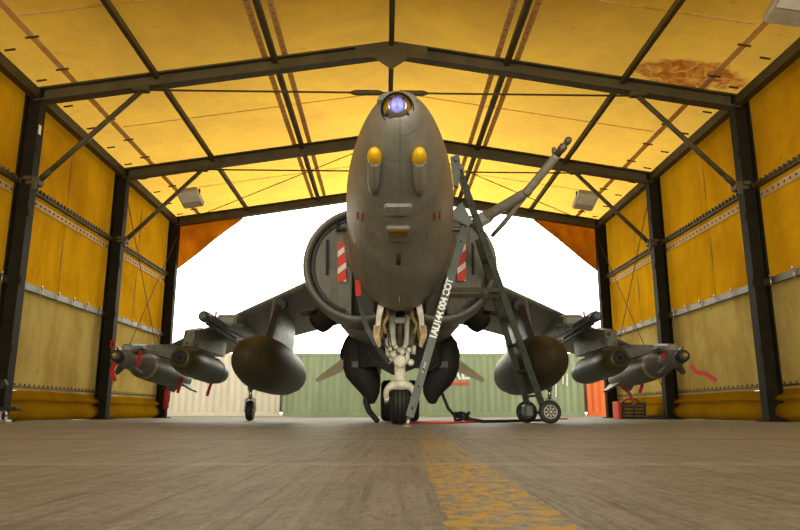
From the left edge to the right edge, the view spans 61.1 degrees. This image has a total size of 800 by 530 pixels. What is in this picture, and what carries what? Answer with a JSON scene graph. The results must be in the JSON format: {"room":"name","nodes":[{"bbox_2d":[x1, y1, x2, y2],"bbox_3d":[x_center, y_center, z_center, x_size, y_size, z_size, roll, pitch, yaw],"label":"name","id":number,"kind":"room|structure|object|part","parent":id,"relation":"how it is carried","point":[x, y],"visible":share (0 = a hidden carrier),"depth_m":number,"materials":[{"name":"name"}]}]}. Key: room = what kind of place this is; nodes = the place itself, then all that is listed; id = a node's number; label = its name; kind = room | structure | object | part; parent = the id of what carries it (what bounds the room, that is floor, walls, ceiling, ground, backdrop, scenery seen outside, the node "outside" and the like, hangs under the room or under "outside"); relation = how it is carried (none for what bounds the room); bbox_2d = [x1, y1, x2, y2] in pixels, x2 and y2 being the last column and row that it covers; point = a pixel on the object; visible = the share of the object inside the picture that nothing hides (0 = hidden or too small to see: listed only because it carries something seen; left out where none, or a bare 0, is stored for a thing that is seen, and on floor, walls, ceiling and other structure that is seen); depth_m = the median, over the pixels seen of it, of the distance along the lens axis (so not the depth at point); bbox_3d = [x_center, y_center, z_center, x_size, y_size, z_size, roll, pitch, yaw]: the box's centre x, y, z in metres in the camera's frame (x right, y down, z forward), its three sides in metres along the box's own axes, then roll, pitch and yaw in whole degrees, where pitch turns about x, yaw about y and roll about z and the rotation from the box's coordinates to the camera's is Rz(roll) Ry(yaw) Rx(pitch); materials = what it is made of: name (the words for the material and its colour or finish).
{"room":"aircraft hangar","nodes":[
{"label":"aircraft hangar","id":0,"kind":"room"},
{"bbox_2d":[0,71,168,420],"bbox_3d":[-6.237,-0.685,9.129,0.280,5.498,19.546,0,-12,-1],"label":"wall","id":1,"kind":"structure","parent":0,"point":[56,366],"depth_m":13.21,"materials":[{"name":"fabric"}]},
{"bbox_3d":[-6.319,0.683,8.829,0.039,1.700,19.545,0,-12,-1],"label":"panel","id":2,"kind":"part","parent":1,"relation":"part of","materials":[{"name":"fabric"}]},
{"bbox_2d":[0,0,799,218],"bbox_3d":[-0.111,-3.824,9.946,12.795,0.986,19.805,0,-12,0],"label":"ceiling","id":3,"kind":"structure","parent":0,"point":[718,45],"depth_m":11.67,"materials":[{"name":"fabric"}]},
{"bbox_2d":[176,187,203,208],"bbox_3d":[-5.248,-1.737,16.982,0.557,0.521,0.647,0,-12,0],"label":"floodlight","id":4,"kind":"object","parent":3,"relation":"attached to","point":[190,197],"visible":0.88,"depth_m":16.88,"materials":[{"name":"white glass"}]},
{"bbox_2d":[178,191,199,202],"bbox_3d":[-5.244,-1.681,16.828,0.455,0.204,0.342,0,-12,0],"label":"diffuser","id":5,"kind":"object","parent":4,"relation":"attached to","point":[185,196],"depth_m":16.82,"materials":[{"name":"white glass"}]},
{"bbox_2d":[572,190,597,210],"bbox_3d":[4.699,-1.693,17.190,0.557,0.521,0.647,0,-12,0],"label":"floodlight","id":6,"kind":"object","parent":3,"relation":"attached to","point":[586,200],"visible":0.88,"depth_m":17.08,"materials":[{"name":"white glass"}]},
{"bbox_2d":[576,194,596,205],"bbox_3d":[4.695,-1.637,17.036,0.455,0.204,0.342,0,-12,0],"label":"diffuser","id":7,"kind":"object","parent":6,"relation":"attached to","point":[581,199],"depth_m":17.03,"materials":[{"name":"white glass"}]},
{"bbox_2d":[762,0,799,26],"bbox_3d":[5.132,-3.482,8.832,0.557,0.521,0.647,0,-12,0],"label":"floodlight","id":8,"kind":"object","parent":3,"relation":"attached to","point":[782,12],"visible":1,"depth_m":8.91,"materials":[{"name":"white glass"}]},
{"bbox_2d":[776,0,799,9],"bbox_3d":[5.128,-3.426,8.679,0.455,0.204,0.342,0,-12,0],"label":"diffuser","id":9,"kind":"object","parent":8,"relation":"attached to","point":[780,4],"depth_m":8.78,"materials":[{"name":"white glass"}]},
{"bbox_2d":[0,418,799,529],"bbox_3d":[0.000,1.447,5.519,32.000,0.200,27.400,0,-12,0],"label":"floor","id":10,"kind":"structure","parent":0,"point":[131,473],"depth_m":1.59,"materials":[{"name":"concrete"}]},
{"bbox_2d":[0,379,20,422],"bbox_3d":[-5.611,1.917,9.542,0.522,0.606,0.140,0,-12,0],"label":"anchor","id":11,"kind":"object","parent":10,"relation":"on","point":[3,383],"visible":0.98,"depth_m":9.47,"materials":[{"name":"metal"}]},
{"bbox_2d":[87,136,681,419],"bbox_3d":[-0.232,0.102,14.903,12.420,6.419,0.355,0,-12,-1],"label":"arch frame","id":12,"kind":"object","parent":10,"relation":"on","point":[108,330],"visible":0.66,"depth_m":15.21,"materials":[{"name":"metal"}]},
{"bbox_2d":[110,340,114,347],"bbox_3d":[-6.068,1.673,14.316,0.100,0.160,0.017,0,-12,0],"label":"plate","id":13,"kind":"object","parent":12,"relation":"attached to","point":[112,342],"visible":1,"depth_m":14.31,"materials":[{"name":"red metal"}]},
{"bbox_3d":[-0.232,-2.127,15.396,8.400,0.056,0.036,0,-12,-1],"label":"tie rod","id":14,"kind":"part","parent":12,"relation":"part of","materials":[{"name":"metal"}]},
{"bbox_2d":[458,0,532,201],"bbox_3d":[1.850,-3.491,11.782,0.090,0.100,15.460,0,-12,-1],"label":"beam","id":15,"kind":"structure","parent":12,"relation":"attached to","point":[526,6],"depth_m":12.34,"materials":[{"name":"metal"}]},
{"bbox_2d":[152,192,617,417],"bbox_3d":[-0.315,0.926,18.686,12.420,6.419,0.340,0,-12,-1],"label":"arch frame","id":16,"kind":"object","parent":10,"relation":"on","point":[168,309],"visible":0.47,"depth_m":19.01,"materials":[{"name":"metal"}]},
{"bbox_2d":[112,237,176,384],"bbox_3d":[-6.152,0.890,16.598,0.022,4.212,3.659,0,-12,-1],"label":"cable","id":17,"kind":"object","parent":16,"relation":"attached to","point":[176,237],"visible":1,"depth_m":16.72,"materials":[{"name":"metal"}]},
{"bbox_2d":[128,203,164,390],"bbox_3d":[-6.192,0.890,16.597,0.022,4.212,3.659,0,-12,-1],"label":"cable","id":18,"kind":"object","parent":16,"relation":"attached to","point":[128,203],"visible":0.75,"depth_m":16.26,"materials":[{"name":"metal"}]},
{"bbox_2d":[163,385,170,408],"bbox_3d":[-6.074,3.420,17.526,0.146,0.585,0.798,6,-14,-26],"label":"fire extinguisher","id":19,"kind":"object","parent":16,"relation":"attached to","point":[167,392],"visible":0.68,"depth_m":17.21,"materials":[{"name":"red metal"}]},
{"bbox_2d":[178,218,242,267],"bbox_3d":[-5.430,-0.562,19.066,1.938,1.730,0.081,0,-12,-1],"label":"door curtain","id":20,"kind":"object","parent":16,"relation":"hanging from","point":[193,238],"visible":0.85,"depth_m":19.11,"materials":[{"name":"fabric"}]},
{"bbox_2d":[184,153,352,221],"bbox_3d":[-3.273,-2.009,17.292,6.518,0.865,0.022,-8,-15,32],"label":"cable","id":21,"kind":"object","parent":16,"relation":"attached to","point":[352,153],"visible":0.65,"depth_m":17.29,"materials":[{"name":"metal"}]},
{"bbox_2d":[450,164,590,223],"bbox_3d":[2.725,-1.981,17.418,6.518,0.865,0.022,9,-15,-34],"label":"cable","id":22,"kind":"object","parent":16,"relation":"attached to","point":[450,164],"visible":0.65,"depth_m":17.93,"materials":[{"name":"metal"}]},
{"bbox_2d":[534,220,596,270],"bbox_3d":[4.794,-0.516,19.278,1.938,1.729,0.076,0,-12,-1],"label":"door curtain","id":23,"kind":"object","parent":16,"relation":"hanging from","point":[580,240],"visible":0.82,"depth_m":19.33,"materials":[{"name":"fabric"}]},
{"bbox_2d":[609,207,646,390],"bbox_3d":[5.645,0.944,16.845,0.022,4.212,3.659,0,-12,-1],"label":"cable","id":24,"kind":"object","parent":16,"relation":"attached to","point":[646,207],"visible":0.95,"depth_m":16.43,"materials":[{"name":"metal"}]},
{"bbox_2d":[598,240,660,383],"bbox_3d":[5.605,0.944,16.844,0.022,4.212,3.659,0,-12,-1],"label":"cable","id":25,"kind":"object","parent":16,"relation":"attached to","point":[598,240],"visible":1,"depth_m":17.00,"materials":[{"name":"metal"}]},
{"bbox_2d":[0,41,790,421],"bbox_3d":[-0.149,-0.719,11.127,12.420,6.419,0.355,0,-12,-1],"label":"arch frame","id":26,"kind":"object","parent":10,"relation":"on","point":[15,265],"visible":0.91,"depth_m":11.47,"materials":[{"name":"metal"}]},
{"bbox_2d":[0,271,163,335],"bbox_3d":[-6.273,0.686,12.819,0.110,0.192,11.210,0,-12,-1],"label":"wall rail","id":27,"kind":"object","parent":26,"relation":"attached to","point":[31,288],"visible":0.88,"depth_m":13.04,"materials":[{"name":"metal"}]},
{"bbox_2d":[0,164,168,275],"bbox_3d":[-6.280,-0.928,13.170,0.095,0.095,11.210,0,-12,-1],"label":"wall rail","id":28,"kind":"object","parent":26,"relation":"attached to","point":[10,175],"visible":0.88,"depth_m":13.12,"materials":[{"name":"metal"}]},
{"bbox_2d":[0,52,177,223],"bbox_3d":[-6.128,-2.866,11.472,0.140,0.170,15.460,0,-12,-1],"label":"beam","id":29,"kind":"structure","parent":26,"relation":"attached to","point":[7,67],"depth_m":12.77,"materials":[{"name":"metal"}]},
{"bbox_2d":[100,0,247,210],"bbox_3d":[-4.149,-3.212,11.590,0.075,0.100,15.460,0,-12,-1],"label":"beam","id":30,"kind":"structure","parent":26,"relation":"attached to","point":[107,4],"depth_m":11.53,"materials":[{"name":"metal"}]},
{"bbox_2d":[252,0,319,200],"bbox_3d":[-2.149,-3.509,11.699,0.090,0.100,15.460,0,-12,-1],"label":"beam","id":31,"kind":"structure","parent":26,"relation":"attached to","point":[257,4],"depth_m":12.48,"materials":[{"name":"metal"}]},
{"bbox_3d":[-0.150,-2.948,11.620,8.400,0.056,0.036,0,-12,-1],"label":"tie rod","id":32,"kind":"part","parent":26,"relation":"part of","materials":[{"name":"metal"}]},
{"bbox_2d":[388,0,394,91],"bbox_3d":[-0.150,-3.806,11.807,0.090,0.100,15.460,0,-12,-1],"label":"beam","id":33,"kind":"structure","parent":26,"relation":"attached to","point":[391,2],"depth_m":11.22,"materials":[{"name":"metal"}]},
{"bbox_2d":[528,0,685,212],"bbox_3d":[3.849,-3.176,11.757,0.075,0.100,15.460,0,-12,-1],"label":"beam","id":34,"kind":"structure","parent":26,"relation":"attached to","point":[677,4],"depth_m":11.57,"materials":[{"name":"metal"}]},
{"bbox_2d":[597,37,799,226],"bbox_3d":[5.829,-2.812,11.722,0.140,0.170,15.460,0,-12,-1],"label":"beam","id":35,"kind":"structure","parent":26,"relation":"attached to","point":[791,54],"depth_m":12.42,"materials":[{"name":"metal"}]},
{"bbox_2d":[606,154,799,277],"bbox_3d":[5.892,-0.873,13.425,0.095,0.095,11.210,0,-12,-1],"label":"wall rail","id":36,"kind":"object","parent":26,"relation":"attached to","point":[795,161],"visible":0.91,"depth_m":12.73,"materials":[{"name":"metal"}]},
{"bbox_2d":[615,266,799,335],"bbox_3d":[5.885,0.741,13.074,0.110,0.192,11.210,0,-12,-1],"label":"wall rail","id":37,"kind":"object","parent":26,"relation":"attached to","point":[793,273],"visible":0.87,"depth_m":12.60,"materials":[{"name":"metal"}]},
{"bbox_2d":[122,91,677,424],"bbox_3d":[-0.129,0.847,11.496,9.500,3.485,10.425,-11,-16,40],"label":"jet","id":38,"kind":"object","parent":10,"relation":"on","point":[399,242],"depth_m":8.00,"materials":[{"name":"grey metal"}]},
{"bbox_2d":[110,347,196,392],"bbox_3d":[-3.880,1.680,10.718,0.446,0.576,3.220,0,-12,0],"label":"guided bomb","id":39,"kind":"object","parent":38,"relation":"attached to","point":[152,368],"visible":0.92,"depth_m":10.17,"materials":[{"name":"grey metal"}]},
{"bbox_2d":[110,362,116,381],"bbox_3d":[-3.942,1.462,9.364,0.125,0.296,0.091,0,-12,0],"label":"streamer","id":40,"kind":"object","parent":39,"relation":"hanging from","point":[114,364],"visible":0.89,"depth_m":9.34},
{"bbox_2d":[137,350,141,365],"bbox_3d":[-3.689,1.320,9.597,0.051,0.220,0.127,7,-14,-30],"label":"streamer","id":41,"kind":"object","parent":39,"relation":"attached to","point":[140,352],"visible":1,"depth_m":9.60},
{"bbox_2d":[176,377,183,392],"bbox_3d":[-3.710,2.021,11.421,0.102,0.277,0.032,-2,-12,7],"label":"streamer","id":42,"kind":"object","parent":39,"relation":"hanging from","point":[181,379],"visible":1,"depth_m":11.43},
{"bbox_2d":[170,346,228,383],"bbox_3d":[-3.020,1.542,10.316,0.430,0.481,2.218,0,-12,0],"label":"pod","id":43,"kind":"object","parent":38,"relation":"attached to","point":[189,361],"visible":1,"depth_m":9.66,"materials":[{"name":"grey metal"}]},
{"bbox_2d":[206,383,211,395],"bbox_3d":[-3.009,1.926,10.817,0.164,0.334,0.039,6,-14,-25],"label":"streamer","id":44,"kind":"object","parent":43,"relation":"hanging from","point":[210,384],"visible":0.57,"depth_m":10.79},
{"bbox_3d":[-2.619,1.024,10.278,0.148,0.290,2.685,0,-12,0],"label":"launch rail","id":45,"kind":"part","parent":38,"relation":"part of","materials":[{"name":"grey metal"}]},
{"bbox_2d":[231,336,305,394],"bbox_3d":[-1.885,1.587,10.338,0.758,0.770,4.379,0,-12,0],"label":"tank","id":46,"kind":"object","parent":38,"relation":"attached to","point":[265,364],"visible":1,"depth_m":8.75,"materials":[{"name":"grey metal"}]},
{"bbox_2d":[311,218,352,314],"bbox_3d":[-0.819,-0.043,8.359,0.567,1.336,0.167,0,-12,0],"label":"intake cover","id":47,"kind":"object","parent":38,"relation":"attached to","point":[332,277],"visible":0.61,"depth_m":8.34,"materials":[{"name":"metal"}]},
{"bbox_3d":[-0.663,-0.484,8.395,0.255,0.150,0.050,0,-12,0],"label":"retaining handle","id":48,"kind":"part","parent":47,"relation":"part of","materials":[{"name":"grey metal"}]},
{"bbox_2d":[343,338,380,403],"bbox_3d":[-0.549,1.519,9.749,0.542,0.939,0.529,0,-12,0],"label":"pod cover","id":49,"kind":"object","parent":38,"relation":"hanging from","point":[367,381],"visible":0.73,"depth_m":9.56,"materials":[{"name":"black fabric"}]},
{"bbox_2d":[363,395,379,422],"bbox_3d":[-0.406,1.997,9.518,0.282,0.440,0.109,-11,-17,42],"label":"hose","id":50,"kind":"object","parent":49,"relation":"hanging from","point":[366,403],"visible":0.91,"depth_m":9.49,"materials":[{"name":"black rubber"}]},
{"bbox_2d":[355,280,390,363],"bbox_3d":[-0.339,0.652,7.957,0.445,1.018,0.169,-2,-12,10],"label":"tag","id":51,"kind":"object","parent":38,"relation":"hanging from","point":[357,282],"visible":0.9,"depth_m":7.91,"materials":[{"name":"fabric"}]},
{"bbox_3d":[-0.263,0.816,7.744,0.095,0.260,0.040,0,-12,0],"label":"hinge plate","id":52,"kind":"part","parent":38,"relation":"part of","materials":[{"name":"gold metal"}]},
{"bbox_3d":[-0.236,0.601,7.957,0.107,0.270,0.494,1,-12,-4],"label":"gear door","id":53,"kind":"part","parent":38,"relation":"part of","materials":[{"name":"beige paint"}]},
{"bbox_2d":[377,91,417,104],"bbox_3d":[-0.019,-1.221,4.941,0.296,0.121,0.091,0,-12,0],"label":"hood","id":54,"kind":"object","parent":38,"relation":"attached to","point":[382,96],"depth_m":4.91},
{"bbox_3d":[-0.014,-0.049,6.222,0.035,0.096,0.129,0,-12,0],"label":"antenna blade","id":55,"kind":"part","parent":38,"relation":"part of","materials":[{"name":"black metal"}]},
{"bbox_3d":[0.000,1.286,9.353,1.167,0.483,0.411,0,-12,0],"label":"quilted apron","id":56,"kind":"part","parent":38,"relation":"part of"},
{"bbox_3d":[0.236,0.601,7.957,0.107,0.270,0.494,-1,-12,4],"label":"gear door","id":57,"kind":"part","parent":38,"relation":"part of","materials":[{"name":"beige paint"}]},
{"bbox_3d":[0.263,0.816,7.744,0.095,0.260,0.040,0,-12,0],"label":"hinge plate","id":58,"kind":"part","parent":38,"relation":"part of","materials":[{"name":"beige metal"}]},
{"bbox_2d":[423,338,458,403],"bbox_3d":[0.589,1.519,9.749,0.540,0.939,0.529,0,-12,0],"label":"pod cover","id":59,"kind":"object","parent":38,"relation":"hanging from","point":[438,380],"visible":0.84,"depth_m":9.56,"materials":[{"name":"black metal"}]},
{"bbox_2d":[445,221,486,314],"bbox_3d":[0.821,-0.006,8.338,0.570,1.276,0.142,0,-12,0],"label":"intake cover","id":60,"kind":"object","parent":38,"relation":"attached to","point":[470,273],"visible":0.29,"depth_m":8.31,"materials":[{"name":"metal"}]},
{"bbox_2d":[494,336,568,394],"bbox_3d":[1.885,1.587,10.338,0.758,0.770,4.379,0,-12,0],"label":"tank","id":61,"kind":"object","parent":38,"relation":"attached to","point":[549,358],"visible":0.85,"depth_m":8.65,"materials":[{"name":"metal"}]},
{"bbox_3d":[1.754,-1.122,8.443,0.124,0.448,0.587,9,-15,-36],"label":"probe arm","id":62,"kind":"part","parent":38,"relation":"part of"},
{"bbox_3d":[2.619,1.024,10.278,0.148,0.290,2.685,0,-12,0],"label":"launch rail","id":63,"kind":"part","parent":38,"relation":"part of","materials":[{"name":"grey metal"}]},
{"bbox_2d":[571,346,629,383],"bbox_3d":[3.020,1.542,10.316,0.430,0.481,2.218,0,-12,0],"label":"pod","id":64,"kind":"object","parent":38,"relation":"attached to","point":[610,361],"visible":1,"depth_m":9.66,"materials":[{"name":"grey metal"}]},
{"bbox_2d":[603,347,689,391],"bbox_3d":[3.880,1.680,10.718,0.446,0.576,3.220,0,-12,0],"label":"guided bomb","id":65,"kind":"object","parent":38,"relation":"attached to","point":[650,367],"visible":0.89,"depth_m":10.17,"materials":[{"name":"grey metal"}]},
{"bbox_2d":[621,386,635,404],"bbox_3d":[3.930,2.249,11.680,0.220,0.335,0.034,-3,-13,13],"label":"streamer","id":66,"kind":"object","parent":65,"relation":"hanging from","point":[626,390],"visible":1,"depth_m":11.69},
{"bbox_2d":[638,384,643,393],"bbox_3d":[3.948,2.006,11.120,0.113,0.211,0.030,4,-13,-17],"label":"streamer","id":67,"kind":"object","parent":65,"relation":"hanging from","point":[641,385],"visible":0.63,"depth_m":11.11},
{"bbox_2d":[689,364,717,381],"bbox_3d":[4.100,1.463,9.165,0.354,0.258,0.016,-2,-12,11],"label":"streamer","id":68,"kind":"object","parent":65,"relation":"hanging from","point":[692,367],"visible":1,"depth_m":9.16},
{"bbox_2d":[401,154,560,426],"bbox_3d":[1.147,0.434,8.141,0.742,2.895,3.147,-8,-14,31],"label":"boarding ladder","id":69,"kind":"object","parent":10,"relation":"on","point":[549,412],"visible":0.99,"depth_m":7.79,"materials":[{"name":"grey metal"}]},
{"bbox_3d":[0.647,-0.524,7.396,0.293,0.299,0.130,0,-12,0],"label":"stand off plate","id":70,"kind":"part","parent":69,"relation":"part of","materials":[{"name":"grey metal"}]},
{"bbox_3d":[1.229,0.378,8.028,1.313,2.728,1.888,0,-12,0],"label":"rail","id":71,"kind":"part","parent":69,"relation":"part of","materials":[{"name":"grey metal"}]},
{"bbox_3d":[1.335,0.847,8.566,0.083,2.040,1.860,-6,-14,27],"label":"rail","id":72,"kind":"part","parent":69,"relation":"part of","materials":[{"name":"grey metal"}]},
{"bbox_2d":[410,418,567,423],"bbox_3d":[2.016,2.573,11.248,0.537,0.028,6.608,-7,-14,30],"label":"lead","id":73,"kind":"object","parent":10,"relation":"on","point":[413,422],"visible":0.57,"depth_m":8.54,"materials":[{"name":"rubber"}]},
{"bbox_2d":[441,393,541,422],"bbox_3d":[1.674,2.132,10.195,2.387,0.452,0.631,10,-16,-39],"label":"cable","id":74,"kind":"object","parent":10,"relation":"on","point":[455,414],"visible":0.91,"depth_m":9.49,"materials":[{"name":"black rubber"}]},
{"bbox_2d":[612,398,646,418],"bbox_3d":[5.159,3.228,15.255,0.620,0.459,0.435,0,-12,0],"label":"crate","id":75,"kind":"object","parent":10,"relation":"on","point":[617,408],"visible":0.9,"depth_m":15.06,"materials":[{"name":"plastic"}]},
{"bbox_2d":[644,414,664,418],"bbox_3d":[5.622,3.255,14.540,0.750,0.097,0.280,0,-12,0],"label":"bundle","id":76,"kind":"object","parent":10,"relation":"on","point":[660,416],"visible":0.43,"depth_m":14.46,"materials":[{"name":"plastic"}]},
{"bbox_2d":[606,57,799,421],"bbox_3d":[6.013,-0.630,9.385,0.243,5.498,19.545,0,-12,-1],"label":"wall","id":77,"kind":"structure","parent":0,"point":[706,260],"depth_m":12.75,"materials":[{"name":"fabric"}]},
{"bbox_3d":[6.096,0.740,9.089,0.036,1.700,19.545,0,-12,-1],"label":"panel","id":78,"kind":"part","parent":77,"relation":"part of","materials":[{"name":"fabric"}]},
{"label":"outside","id":79,"kind":"structure","parent":0,"visible":0},
{"bbox_2d":[167,414,605,417],"bbox_3d":[0.000,11.921,53.386,120.000,0.290,70.600,0,-12,0],"label":"ground","id":80,"kind":"structure","parent":79,"point":[280,416],"depth_m":26.43,"materials":[{"name":"grey concrete"}]},
{"bbox_2d":[167,353,282,415],"bbox_3d":[-7.940,5.117,28.778,6.150,2.520,2.445,0,-12,0],"label":"shipping container","id":81,"kind":"object","parent":80,"relation":"on","point":[226,398],"visible":0.27,"depth_m":27.49,"materials":[{"name":"beige metal"}]},
{"bbox_2d":[282,353,585,415],"bbox_3d":[1.360,5.114,28.765,12.230,2.520,2.470,0,-12,0],"label":"shipping container","id":82,"kind":"object","parent":80,"relation":"on","point":[335,395],"visible":0.39,"depth_m":27.53,"materials":[{"name":"green metal"}]},
{"bbox_2d":[582,357,605,415],"bbox_3d":[10.600,5.117,28.778,6.030,2.520,2.445,0,-12,0],"label":"shipping container","id":83,"kind":"object","parent":80,"relation":"on","point":[594,396],"visible":0.14,"depth_m":27.51,"materials":[{"name":"orange metal"}]}
]}

